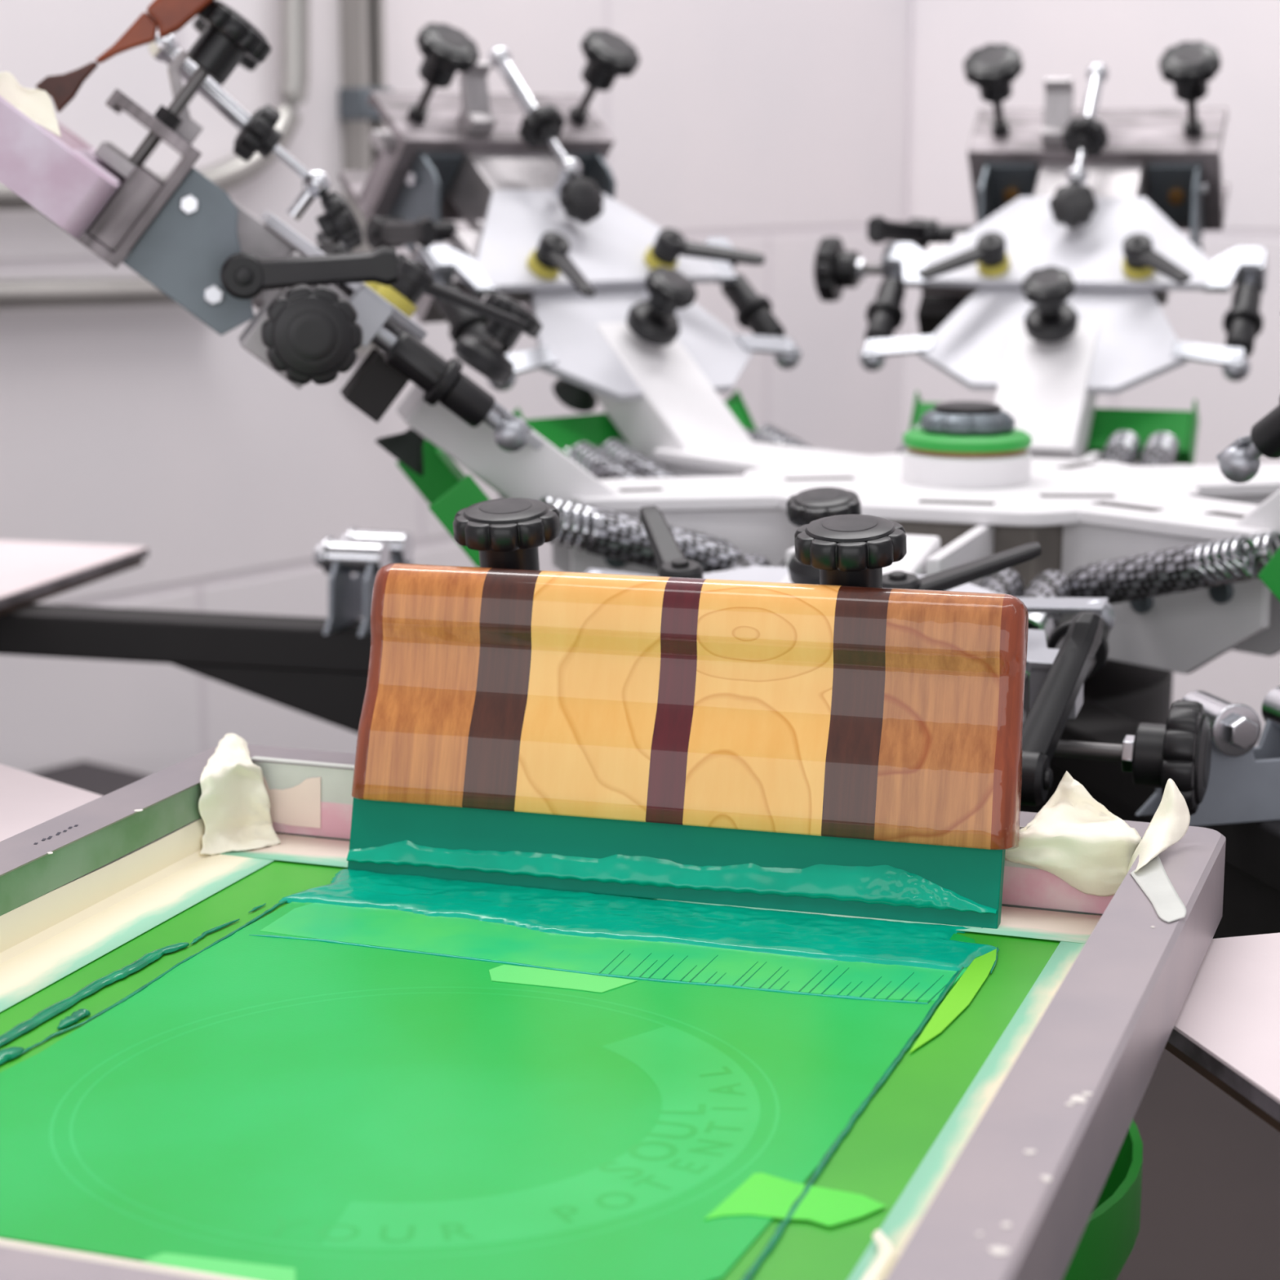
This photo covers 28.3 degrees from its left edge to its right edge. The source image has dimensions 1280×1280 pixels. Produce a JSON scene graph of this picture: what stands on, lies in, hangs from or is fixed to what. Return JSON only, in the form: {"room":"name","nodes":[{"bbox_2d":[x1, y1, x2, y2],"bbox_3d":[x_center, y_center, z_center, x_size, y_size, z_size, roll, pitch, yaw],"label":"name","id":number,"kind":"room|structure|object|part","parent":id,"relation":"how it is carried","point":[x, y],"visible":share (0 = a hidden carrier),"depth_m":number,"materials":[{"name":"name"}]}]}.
{"room":"print shop","nodes":[
{"label":"print shop","id":0,"kind":"room"},
{"bbox_2d":[0,0,911,775],"bbox_3d":[-1.421,-0.769,1.969,0.152,3.400,6.150,9,14,37],"label":"wall","id":1,"kind":"structure","parent":0,"point":[775,129],"depth_m":3.22,"materials":[{"name":"white paint"}]},
{"bbox_2d":[0,277,178,309],"bbox_3d":[-0.678,-0.386,2.830,0.032,0.046,0.589,9,14,37],"label":"conduit pipe","id":2,"kind":"object","parent":1,"relation":"attached to","point":[93,292],"visible":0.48,"depth_m":2.87,"materials":[{"name":"white metal"}]},
{"bbox_2d":[0,0,309,210],"bbox_3d":[-0.620,-0.725,2.840,0.034,0.478,0.698,9,14,37],"label":"conduit pipe","id":3,"kind":"object","parent":1,"relation":"attached to","point":[228,174],"visible":0.51,"depth_m":3.08,"materials":[{"name":"white metal"}]},
{"bbox_2d":[338,0,392,355],"bbox_3d":[-0.347,-0.781,3.192,0.045,0.840,0.056,9,14,37],"label":"strut","id":4,"kind":"object","parent":1,"relation":"attached to","point":[362,33],"visible":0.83,"depth_m":3.20,"materials":[{"name":"metal"}]},
{"bbox_2d":[902,0,1279,746],"bbox_3d":[2.851,-0.855,2.413,6.000,3.400,0.150,9,14,37],"label":"wall","id":5,"kind":"structure","parent":0,"point":[1053,38],"depth_m":4.00,"materials":[{"name":"white paint"}]},
{"bbox_2d":[1116,1048,1279,1279],"bbox_3d":[0.500,1.031,1.881,11.000,0.100,9.700,0,11,0],"label":"floor","id":6,"kind":"structure","parent":0,"point":[1210,1204],"depth_m":3.29,"materials":[{"name":"concrete"}]},
{"bbox_2d":[31,760,148,795],"bbox_3d":[-1.032,0.579,2.342,0.305,0.612,1.600,9,14,37],"label":"base cabinet","id":7,"kind":"object","parent":6,"relation":"on","point":[101,780],"visible":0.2,"depth_m":2.91,"materials":[{"name":"grey"}]},
{"bbox_2d":[0,527,1279,938],"bbox_3d":[-0.152,0.523,1.534,1.464,1.030,1.332,0,11,2],"label":"platen support arm","id":8,"kind":"object","parent":6,"relation":"on","point":[315,667],"visible":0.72,"depth_m":1.92,"materials":[{"name":"black paint"}]},
{"bbox_2d":[0,764,102,841],"bbox_3d":[-0.456,0.136,1.147,0.480,0.015,0.560,11,15,44],"label":"pallet","id":9,"kind":"object","parent":8,"relation":"on","point":[28,800],"visible":0.02,"depth_m":1.36,"materials":[{"name":"laminate"}]},
{"bbox_2d":[0,540,148,615],"bbox_3d":[-0.759,-0.046,2.086,0.560,0.015,0.450,3,11,14],"label":"pallet","id":10,"kind":"object","parent":8,"relation":"on","point":[31,572],"visible":1,"depth_m":2.14,"materials":[{"name":"laminate"}]},
{"bbox_3d":[-0.358,0.045,1.997,1.020,0.130,0.048,3,11,14],"label":"arm","id":11,"kind":"part","parent":8,"relation":"part of","materials":[{"name":"black paint"}]},
{"bbox_2d":[551,400,1279,674],"bbox_3d":[0.233,-0.080,1.816,0.553,0.180,0.584,4,12,19],"label":"turret","id":12,"kind":"object","parent":8,"relation":"on","point":[967,478],"visible":0.62,"depth_m":1.73,"materials":[{"name":"grey metal"}]},
{"bbox_2d":[35,0,742,573],"bbox_3d":[-0.165,-0.226,1.679,0.446,0.378,0.403,-2,11,-10],"label":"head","id":13,"kind":"object","parent":12,"relation":"attached to","point":[184,234],"visible":0.89,"depth_m":1.59},
{"bbox_2d":[0,71,125,239],"bbox_3d":[-0.583,-0.460,1.590,0.495,0.398,0.513,-2,11,-10],"label":"screen","id":14,"kind":"object","parent":13,"relation":"attached to","point":[42,162],"visible":0.97,"depth_m":1.41,"materials":[{"name":"purple metal"}]},
{"bbox_2d":[35,0,213,112],"bbox_3d":[-0.311,-0.367,1.555,0.117,0.085,0.020,-2,11,-10],"label":"tool","id":15,"kind":"object","parent":14,"relation":"on","point":[170,16],"visible":1,"depth_m":1.55,"materials":[{"name":"brown wood"}]},
{"bbox_3d":[-0.352,-0.344,1.552,0.022,0.039,0.012,37,2,-15],"label":"blade","id":16,"kind":"part","parent":15,"relation":"part of","materials":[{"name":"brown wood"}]},
{"bbox_3d":[-0.293,-0.326,1.581,0.008,0.072,0.008,36,3,-32],"label":"stem","id":17,"kind":"part","parent":13,"relation":"part of","materials":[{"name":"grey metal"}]},
{"bbox_3d":[-0.325,-0.358,1.747,0.008,0.072,0.008,37,2,2],"label":"stem","id":18,"kind":"part","parent":13,"relation":"part of","materials":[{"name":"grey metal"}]},
{"bbox_3d":[-0.268,-0.241,1.594,0.085,0.074,0.004,37,2,-15],"label":"plate","id":19,"kind":"part","parent":13,"relation":"part of","materials":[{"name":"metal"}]},
{"bbox_3d":[-0.290,-0.403,1.745,0.052,0.041,0.051,37,2,2],"label":"clamp knob","id":20,"kind":"part","parent":13,"relation":"part of","materials":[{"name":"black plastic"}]},
{"bbox_3d":[-0.259,-0.371,1.579,0.052,0.041,0.051,36,3,-32],"label":"clamp knob","id":21,"kind":"part","parent":13,"relation":"part of","materials":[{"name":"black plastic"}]},
{"bbox_3d":[-0.268,-0.339,1.672,0.150,0.047,0.020,37,2,-15],"label":"turnbuckle rod","id":22,"kind":"part","parent":13,"relation":"part of","materials":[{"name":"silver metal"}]},
{"bbox_3d":[-0.251,-0.333,1.677,0.024,0.040,0.040,37,-9,-15],"label":"wing knob","id":23,"kind":"part","parent":13,"relation":"part of","materials":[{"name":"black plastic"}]},
{"bbox_3d":[-0.207,-0.230,1.572,0.106,0.028,0.096,-6,12,-9],"label":"lever","id":24,"kind":"part","parent":13,"relation":"part of","materials":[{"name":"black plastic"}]},
{"bbox_3d":[-0.193,-0.180,1.493,0.059,0.058,0.036,37,2,-15],"label":"knob","id":25,"kind":"part","parent":13,"relation":"part of","materials":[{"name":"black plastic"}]},
{"bbox_3d":[-0.209,-0.269,1.697,0.017,0.009,0.016,-4,12,-19],"label":"knob post","id":26,"kind":"part","parent":13,"relation":"part of","materials":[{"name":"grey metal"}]},
{"bbox_3d":[-0.202,-0.279,1.696,0.024,0.040,0.040,-29,15,-4],"label":"lock knob","id":27,"kind":"part","parent":13,"relation":"part of","materials":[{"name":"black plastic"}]},
{"bbox_3d":[-0.205,-0.249,1.702,0.114,0.008,0.244,37,2,-15],"label":"tilt plate","id":28,"kind":"part","parent":13,"relation":"part of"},
{"bbox_2d":[363,282,381,291],"bbox_3d":[-0.181,-0.244,1.771,0.028,0.009,0.028,36,3,-25],"label":"washer","id":29,"kind":"object","parent":13,"relation":"in","point":[374,286],"depth_m":1.76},
{"bbox_2d":[375,284,417,317],"bbox_3d":[-0.158,-0.221,1.651,0.028,0.008,0.028,36,3,-20],"label":"washer","id":30,"kind":"object","parent":13,"relation":"in","point":[410,291],"depth_m":1.64,"materials":[{"name":"yellow plastic"}]},
{"bbox_3d":[-0.143,-0.245,1.784,0.090,0.035,0.025,36,3,-25],"label":"ratchet lever","id":31,"kind":"part","parent":13,"relation":"part of","materials":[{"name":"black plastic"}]},
{"bbox_3d":[-0.120,-0.221,1.661,0.090,0.035,0.025,36,2,-20],"label":"ratchet lever","id":32,"kind":"part","parent":13,"relation":"part of","materials":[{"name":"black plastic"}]},
{"bbox_3d":[-0.125,-0.176,1.730,0.125,0.008,0.225,37,2,-15],"label":"hinge plate","id":33,"kind":"part","parent":13,"relation":"part of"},
{"bbox_3d":[-0.090,-0.217,1.729,0.043,0.029,0.043,33,3,-15],"label":"height knob","id":34,"kind":"part","parent":13,"relation":"part of","materials":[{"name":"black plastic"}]},
{"bbox_3d":[0.017,-0.062,1.825,0.162,0.088,0.008,-2,11,-10],"label":"spoke plate","id":35,"kind":"part","parent":12,"relation":"part of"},
{"bbox_2d":[316,22,815,479],"bbox_3d":[-0.056,-0.306,2.066,0.403,0.387,0.440,-9,14,-40],"label":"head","id":36,"kind":"object","parent":12,"relation":"attached to","point":[611,291],"visible":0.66,"depth_m":2.09},
{"bbox_3d":[-0.236,-0.285,1.997,0.036,0.058,0.059,-9,54,-40],"label":"knob","id":37,"kind":"part","parent":36,"relation":"part of","materials":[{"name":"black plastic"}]},
{"bbox_3d":[-0.167,-0.329,2.044,0.096,0.028,0.106,-9,12,-40],"label":"lever","id":38,"kind":"part","parent":36,"relation":"part of","materials":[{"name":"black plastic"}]},
{"bbox_3d":[-0.176,-0.349,2.106,0.004,0.074,0.085,-9,54,-40],"label":"plate","id":39,"kind":"part","parent":36,"relation":"part of","materials":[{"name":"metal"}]},
{"bbox_3d":[-0.184,-0.438,2.110,0.008,0.072,0.008,44,40,14],"label":"stem","id":40,"kind":"part","parent":36,"relation":"part of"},
{"bbox_3d":[-0.161,-0.476,2.075,0.052,0.041,0.051,44,40,14],"label":"clamp knob","id":41,"kind":"part","parent":36,"relation":"part of","materials":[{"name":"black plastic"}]},
{"bbox_3d":[-0.092,-0.437,2.135,0.020,0.047,0.150,-9,54,-40],"label":"turnbuckle rod","id":42,"kind":"part","parent":36,"relation":"part of","materials":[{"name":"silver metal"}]},
{"bbox_3d":[-0.081,-0.428,2.124,0.040,0.040,0.024,1,47,-48],"label":"wing knob","id":43,"kind":"part","parent":36,"relation":"part of","materials":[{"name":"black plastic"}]},
{"bbox_2d":[526,248,559,279],"bbox_3d":[-0.077,-0.303,2.046,0.028,0.008,0.028,5,46,-30],"label":"washer","id":44,"kind":"object","parent":36,"relation":"in","point":[540,266],"depth_m":2.04,"materials":[{"name":"yellow plastic"}]},
{"bbox_3d":[-0.059,-0.293,2.012,0.025,0.035,0.090,5,46,-30],"label":"ratchet lever","id":45,"kind":"part","parent":36,"relation":"part of","materials":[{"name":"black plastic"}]},
{"bbox_3d":[-0.050,-0.363,2.099,0.040,0.040,0.024,-9,-11,-40],"label":"lock knob","id":46,"kind":"part","parent":36,"relation":"part of","materials":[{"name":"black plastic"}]},
{"bbox_3d":[-0.053,-0.460,2.220,0.008,0.072,0.008,7,45,-28],"label":"stem","id":47,"kind":"part","parent":36,"relation":"part of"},
{"bbox_3d":[-0.052,-0.334,2.108,0.244,0.008,0.114,-9,54,-40],"label":"tilt plate","id":48,"kind":"part","parent":36,"relation":"part of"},
{"bbox_3d":[-0.033,-0.372,2.225,0.004,0.074,0.085,-9,54,-39],"label":"plate","id":49,"kind":"part","parent":36,"relation":"part of","materials":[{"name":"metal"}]},
{"bbox_3d":[-0.030,-0.497,2.184,0.051,0.041,0.052,7,45,-28],"label":"clamp knob","id":50,"kind":"part","parent":36,"relation":"part of","materials":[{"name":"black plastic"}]},
{"bbox_3d":[-0.002,-0.244,2.064,0.225,0.008,0.125,-9,54,-40],"label":"hinge plate","id":51,"kind":"part","parent":36,"relation":"part of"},
{"bbox_2d":[644,244,678,269],"bbox_3d":[0.018,-0.318,2.125,0.028,0.008,0.028,20,40,-15],"label":"washer","id":52,"kind":"object","parent":36,"relation":"in","point":[655,255],"depth_m":2.11,"materials":[{"name":"yellow plastic"}]},
{"bbox_3d":[0.022,-0.277,2.029,0.043,0.029,0.043,-9,50,-40],"label":"height knob","id":53,"kind":"part","parent":36,"relation":"part of","materials":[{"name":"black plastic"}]},
{"bbox_3d":[0.056,-0.322,2.119,0.090,0.035,0.025,20,40,-15],"label":"ratchet lever","id":54,"kind":"part","parent":36,"relation":"part of","materials":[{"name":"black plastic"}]},
{"bbox_3d":[0.033,-0.045,1.740,0.162,0.088,0.008,-2,11,-10],"label":"spoke plate","id":55,"kind":"part","parent":12,"relation":"part of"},
{"bbox_3d":[0.062,-0.086,1.949,0.008,0.088,0.162,-9,14,-40],"label":"spoke plate","id":56,"kind":"part","parent":12,"relation":"part of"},
{"bbox_3d":[0.120,-0.026,1.639,0.008,0.088,0.162,4,12,19],"label":"spoke plate","id":57,"kind":"part","parent":12,"relation":"part of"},
{"bbox_2d":[453,487,1211,815],"bbox_3d":[0.120,-0.004,1.410,0.399,0.193,0.491,3,11,17],"label":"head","id":58,"kind":"object","parent":12,"relation":"attached to","point":[836,544],"visible":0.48,"depth_m":1.30},
{"bbox_3d":[-0.064,-0.046,1.235,0.051,0.041,0.052,11,23,35],"label":"clamp knob","id":59,"kind":"part","parent":58,"relation":"part of","materials":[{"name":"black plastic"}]},
{"bbox_2d":[0,733,1226,1279],"bbox_3d":[-0.076,0.128,0.956,0.513,0.067,0.600,4,12,19],"label":"screen","id":60,"kind":"object","parent":58,"relation":"attached to","point":[989,1149],"visible":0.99,"depth_m":0.96,"materials":[{"name":"metal"}]},
{"bbox_2d":[0,868,999,1279],"bbox_3d":[-0.067,0.155,0.979,0.347,0.003,0.425,4,12,19],"label":"ink","id":61,"kind":"object","parent":60,"relation":"on","point":[302,1112],"visible":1,"depth_m":0.95,"materials":[{"name":"green liquid"}]},
{"bbox_2d":[346,563,1028,928],"bbox_3d":[0.019,0.045,1.177,0.317,0.146,0.056,3,11,17],"label":"squeegee","id":62,"kind":"object","parent":60,"relation":"on","point":[855,751],"visible":1,"depth_m":1.16,"materials":[{"name":"brown wood"}]},
{"bbox_3d":[0.012,0.100,1.172,0.311,0.039,0.010,3,-4,17],"label":"blade","id":63,"kind":"part","parent":62,"relation":"part of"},
{"bbox_3d":[0.016,-0.048,1.442,0.025,0.035,0.090,-7,19,-11],"label":"ratchet lever","id":64,"kind":"part","parent":58,"relation":"part of","materials":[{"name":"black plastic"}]},
{"bbox_3d":[0.106,-0.070,1.455,0.043,0.029,0.043,4,24,19],"label":"height knob","id":65,"kind":"part","parent":58,"relation":"part of","materials":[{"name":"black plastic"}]},
{"bbox_3d":[0.107,-0.018,1.470,0.225,0.008,0.125,4,20,19],"label":"hinge plate","id":66,"kind":"part","parent":58,"relation":"part of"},
{"bbox_3d":[0.098,-0.035,1.179,0.051,0.041,0.052,-2,19,3],"label":"clamp knob","id":67,"kind":"part","parent":58,"relation":"part of","materials":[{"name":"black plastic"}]},
{"bbox_3d":[0.172,-0.032,1.373,0.090,0.035,0.025,-4,19,-3],"label":"ratchet lever","id":68,"kind":"part","parent":58,"relation":"part of","materials":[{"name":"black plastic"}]},
{"bbox_3d":[0.183,0.034,1.307,0.096,0.106,0.028,4,-28,19],"label":"lever","id":69,"kind":"part","parent":58,"relation":"part of","materials":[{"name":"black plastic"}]},
{"bbox_3d":[0.227,0.057,1.321,0.062,0.009,0.009,4,20,19],"label":"threaded rod","id":70,"kind":"part","parent":58,"relation":"part of","materials":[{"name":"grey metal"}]},
{"bbox_3d":[0.274,0.060,1.304,0.036,0.058,0.059,4,20,19],"label":"knob","id":71,"kind":"part","parent":58,"relation":"part of","materials":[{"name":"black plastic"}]},
{"bbox_3d":[0.233,-0.109,1.810,0.543,0.010,0.370,4,12,19],"label":"plate","id":72,"kind":"part","parent":12,"relation":"part of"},
{"bbox_3d":[0.203,-0.020,1.610,0.008,0.088,0.162,4,12,19],"label":"spoke plate","id":73,"kind":"part","parent":12,"relation":"part of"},
{"bbox_2d":[813,40,1266,466],"bbox_3d":[0.332,-0.322,2.175,0.403,0.378,0.446,4,12,18],"label":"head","id":74,"kind":"object","parent":12,"relation":"attached to","point":[1049,303],"visible":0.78,"depth_m":2.18},
{"bbox_3d":[0.178,-0.335,2.293,0.036,0.058,0.059,4,50,18],"label":"knob","id":75,"kind":"part","parent":74,"relation":"part of","materials":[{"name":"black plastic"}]},
{"bbox_3d":[0.225,-0.332,2.278,0.062,0.009,0.009,4,50,18],"label":"threaded rod","id":76,"kind":"part","parent":74,"relation":"part of","materials":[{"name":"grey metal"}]},
{"bbox_3d":[0.261,-0.363,2.257,0.096,0.028,0.106,4,8,18],"label":"lever","id":77,"kind":"part","parent":74,"relation":"part of","materials":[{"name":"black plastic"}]},
{"bbox_3d":[0.274,-0.321,2.158,0.090,0.035,0.025,-35,49,-17],"label":"ratchet lever","id":78,"kind":"part","parent":74,"relation":"part of","materials":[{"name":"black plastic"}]},
{"bbox_3d":[0.311,-0.377,2.297,0.004,0.074,0.085,4,50,18],"label":"plate","id":79,"kind":"part","parent":74,"relation":"part of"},
{"bbox_3d":[0.315,-0.503,2.260,0.051,0.041,0.052,-9,47,7],"label":"clamp knob","id":80,"kind":"part","parent":74,"relation":"part of","materials":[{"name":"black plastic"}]},
{"bbox_2d":[977,252,1009,277],"bbox_3d":[0.304,-0.324,2.183,0.028,0.008,0.028,-35,49,-17],"label":"washer","id":81,"kind":"object","parent":74,"relation":"in","point":[997,265],"depth_m":2.17,"materials":[{"name":"yellow plastic"}]},
{"bbox_3d":[0.327,-0.465,2.301,0.008,0.072,0.008,-9,47,7],"label":"stem","id":82,"kind":"part","parent":74,"relation":"part of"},
{"bbox_3d":[0.337,-0.287,2.092,0.043,0.029,0.043,4,46,18],"label":"height knob","id":83,"kind":"part","parent":74,"relation":"part of","materials":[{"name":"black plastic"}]},
{"bbox_3d":[0.348,-0.254,2.133,0.225,0.008,0.125,4,50,18],"label":"hinge plate","id":84,"kind":"part","parent":74,"relation":"part of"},
{"bbox_3d":[0.374,-0.344,2.194,0.244,0.008,0.114,4,50,18],"label":"tilt plate","id":85,"kind":"part","parent":74,"relation":"part of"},
{"bbox_3d":[0.373,-0.374,2.185,0.040,0.040,0.024,4,-15,18],"label":"lock knob","id":86,"kind":"part","parent":74,"relation":"part of","materials":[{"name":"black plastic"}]},
{"bbox_3d":[0.389,-0.439,2.221,0.040,0.040,0.024,11,51,9],"label":"wing knob","id":87,"kind":"part","parent":74,"relation":"part of","materials":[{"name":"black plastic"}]},
{"bbox_3d":[0.395,-0.448,2.236,0.020,0.047,0.150,4,50,18],"label":"turnbuckle rod","id":88,"kind":"part","parent":74,"relation":"part of","materials":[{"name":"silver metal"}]},
{"bbox_2d":[1121,257,1155,279],"bbox_3d":[0.422,-0.317,2.145,0.028,0.008,0.028,-25,47,-8],"label":"washer","id":89,"kind":"object","parent":74,"relation":"in","point":[1131,268],"depth_m":2.14,"materials":[{"name":"yellow plastic"}]},
{"bbox_3d":[0.430,-0.311,2.106,0.025,0.035,0.090,-25,47,-8],"label":"ratchet lever","id":90,"kind":"part","parent":74,"relation":"part of","materials":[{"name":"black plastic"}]},
{"bbox_3d":[0.478,-0.492,2.206,0.051,0.041,0.052,19,56,29],"label":"clamp knob","id":91,"kind":"part","parent":74,"relation":"part of","materials":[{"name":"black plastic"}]},
{"bbox_3d":[0.490,-0.455,2.247,0.008,0.072,0.008,19,56,29],"label":"stem","id":92,"kind":"part","parent":74,"relation":"part of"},
{"bbox_3d":[0.489,-0.365,2.238,0.004,0.074,0.085,4,50,18],"label":"plate","id":93,"kind":"part","parent":74,"relation":"part of","materials":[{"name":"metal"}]},
{"bbox_3d":[0.345,-0.096,2.000,0.008,0.088,0.162,4,12,19],"label":"spoke plate","id":94,"kind":"part","parent":12,"relation":"part of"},
{"bbox_3d":[0.336,-0.025,1.634,0.008,0.088,0.162,-9,14,-40],"label":"spoke plate","id":95,"kind":"part","parent":12,"relation":"part of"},
{"bbox_2d":[1068,397,1279,604],"bbox_3d":[0.523,-0.191,1.498,0.403,0.378,0.446,-9,14,-40],"label":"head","id":96,"kind":"object","parent":12,"relation":"attached to","point":[1230,560],"visible":0.98,"depth_m":1.53},
{"bbox_3d":[0.448,-0.060,1.815,0.162,0.088,0.008,-2,11,-10],"label":"spoke plate","id":97,"kind":"part","parent":12,"relation":"part of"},
{"bbox_3d":[0.403,-0.036,1.690,0.008,0.088,0.162,-9,14,-40],"label":"spoke plate","id":98,"kind":"part","parent":12,"relation":"part of","materials":[{"name":"grey metal"}]},
{"bbox_3d":[0.395,0.186,1.268,0.048,0.130,1.020,-3,11,-15],"label":"arm","id":99,"kind":"part","parent":8,"relation":"part of","materials":[{"name":"black paint"}]},
{"bbox_2d":[1164,933,1279,1132],"bbox_3d":[0.493,0.182,0.904,0.480,0.015,0.560,-3,11,-15],"label":"pallet","id":100,"kind":"object","parent":8,"relation":"on","point":[1226,1028],"visible":0.5,"depth_m":1.02,"materials":[{"name":"laminate"}]},
{"bbox_2d":[1062,1120,1142,1279],"bbox_3d":[0.077,0.656,1.421,0.372,0.812,0.372,0,11,0],"label":"bin","id":101,"kind":"object","parent":6,"relation":"on","point":[1108,1239],"visible":0.1,"depth_m":1.25,"materials":[{"name":"green plastic"}]}
]}

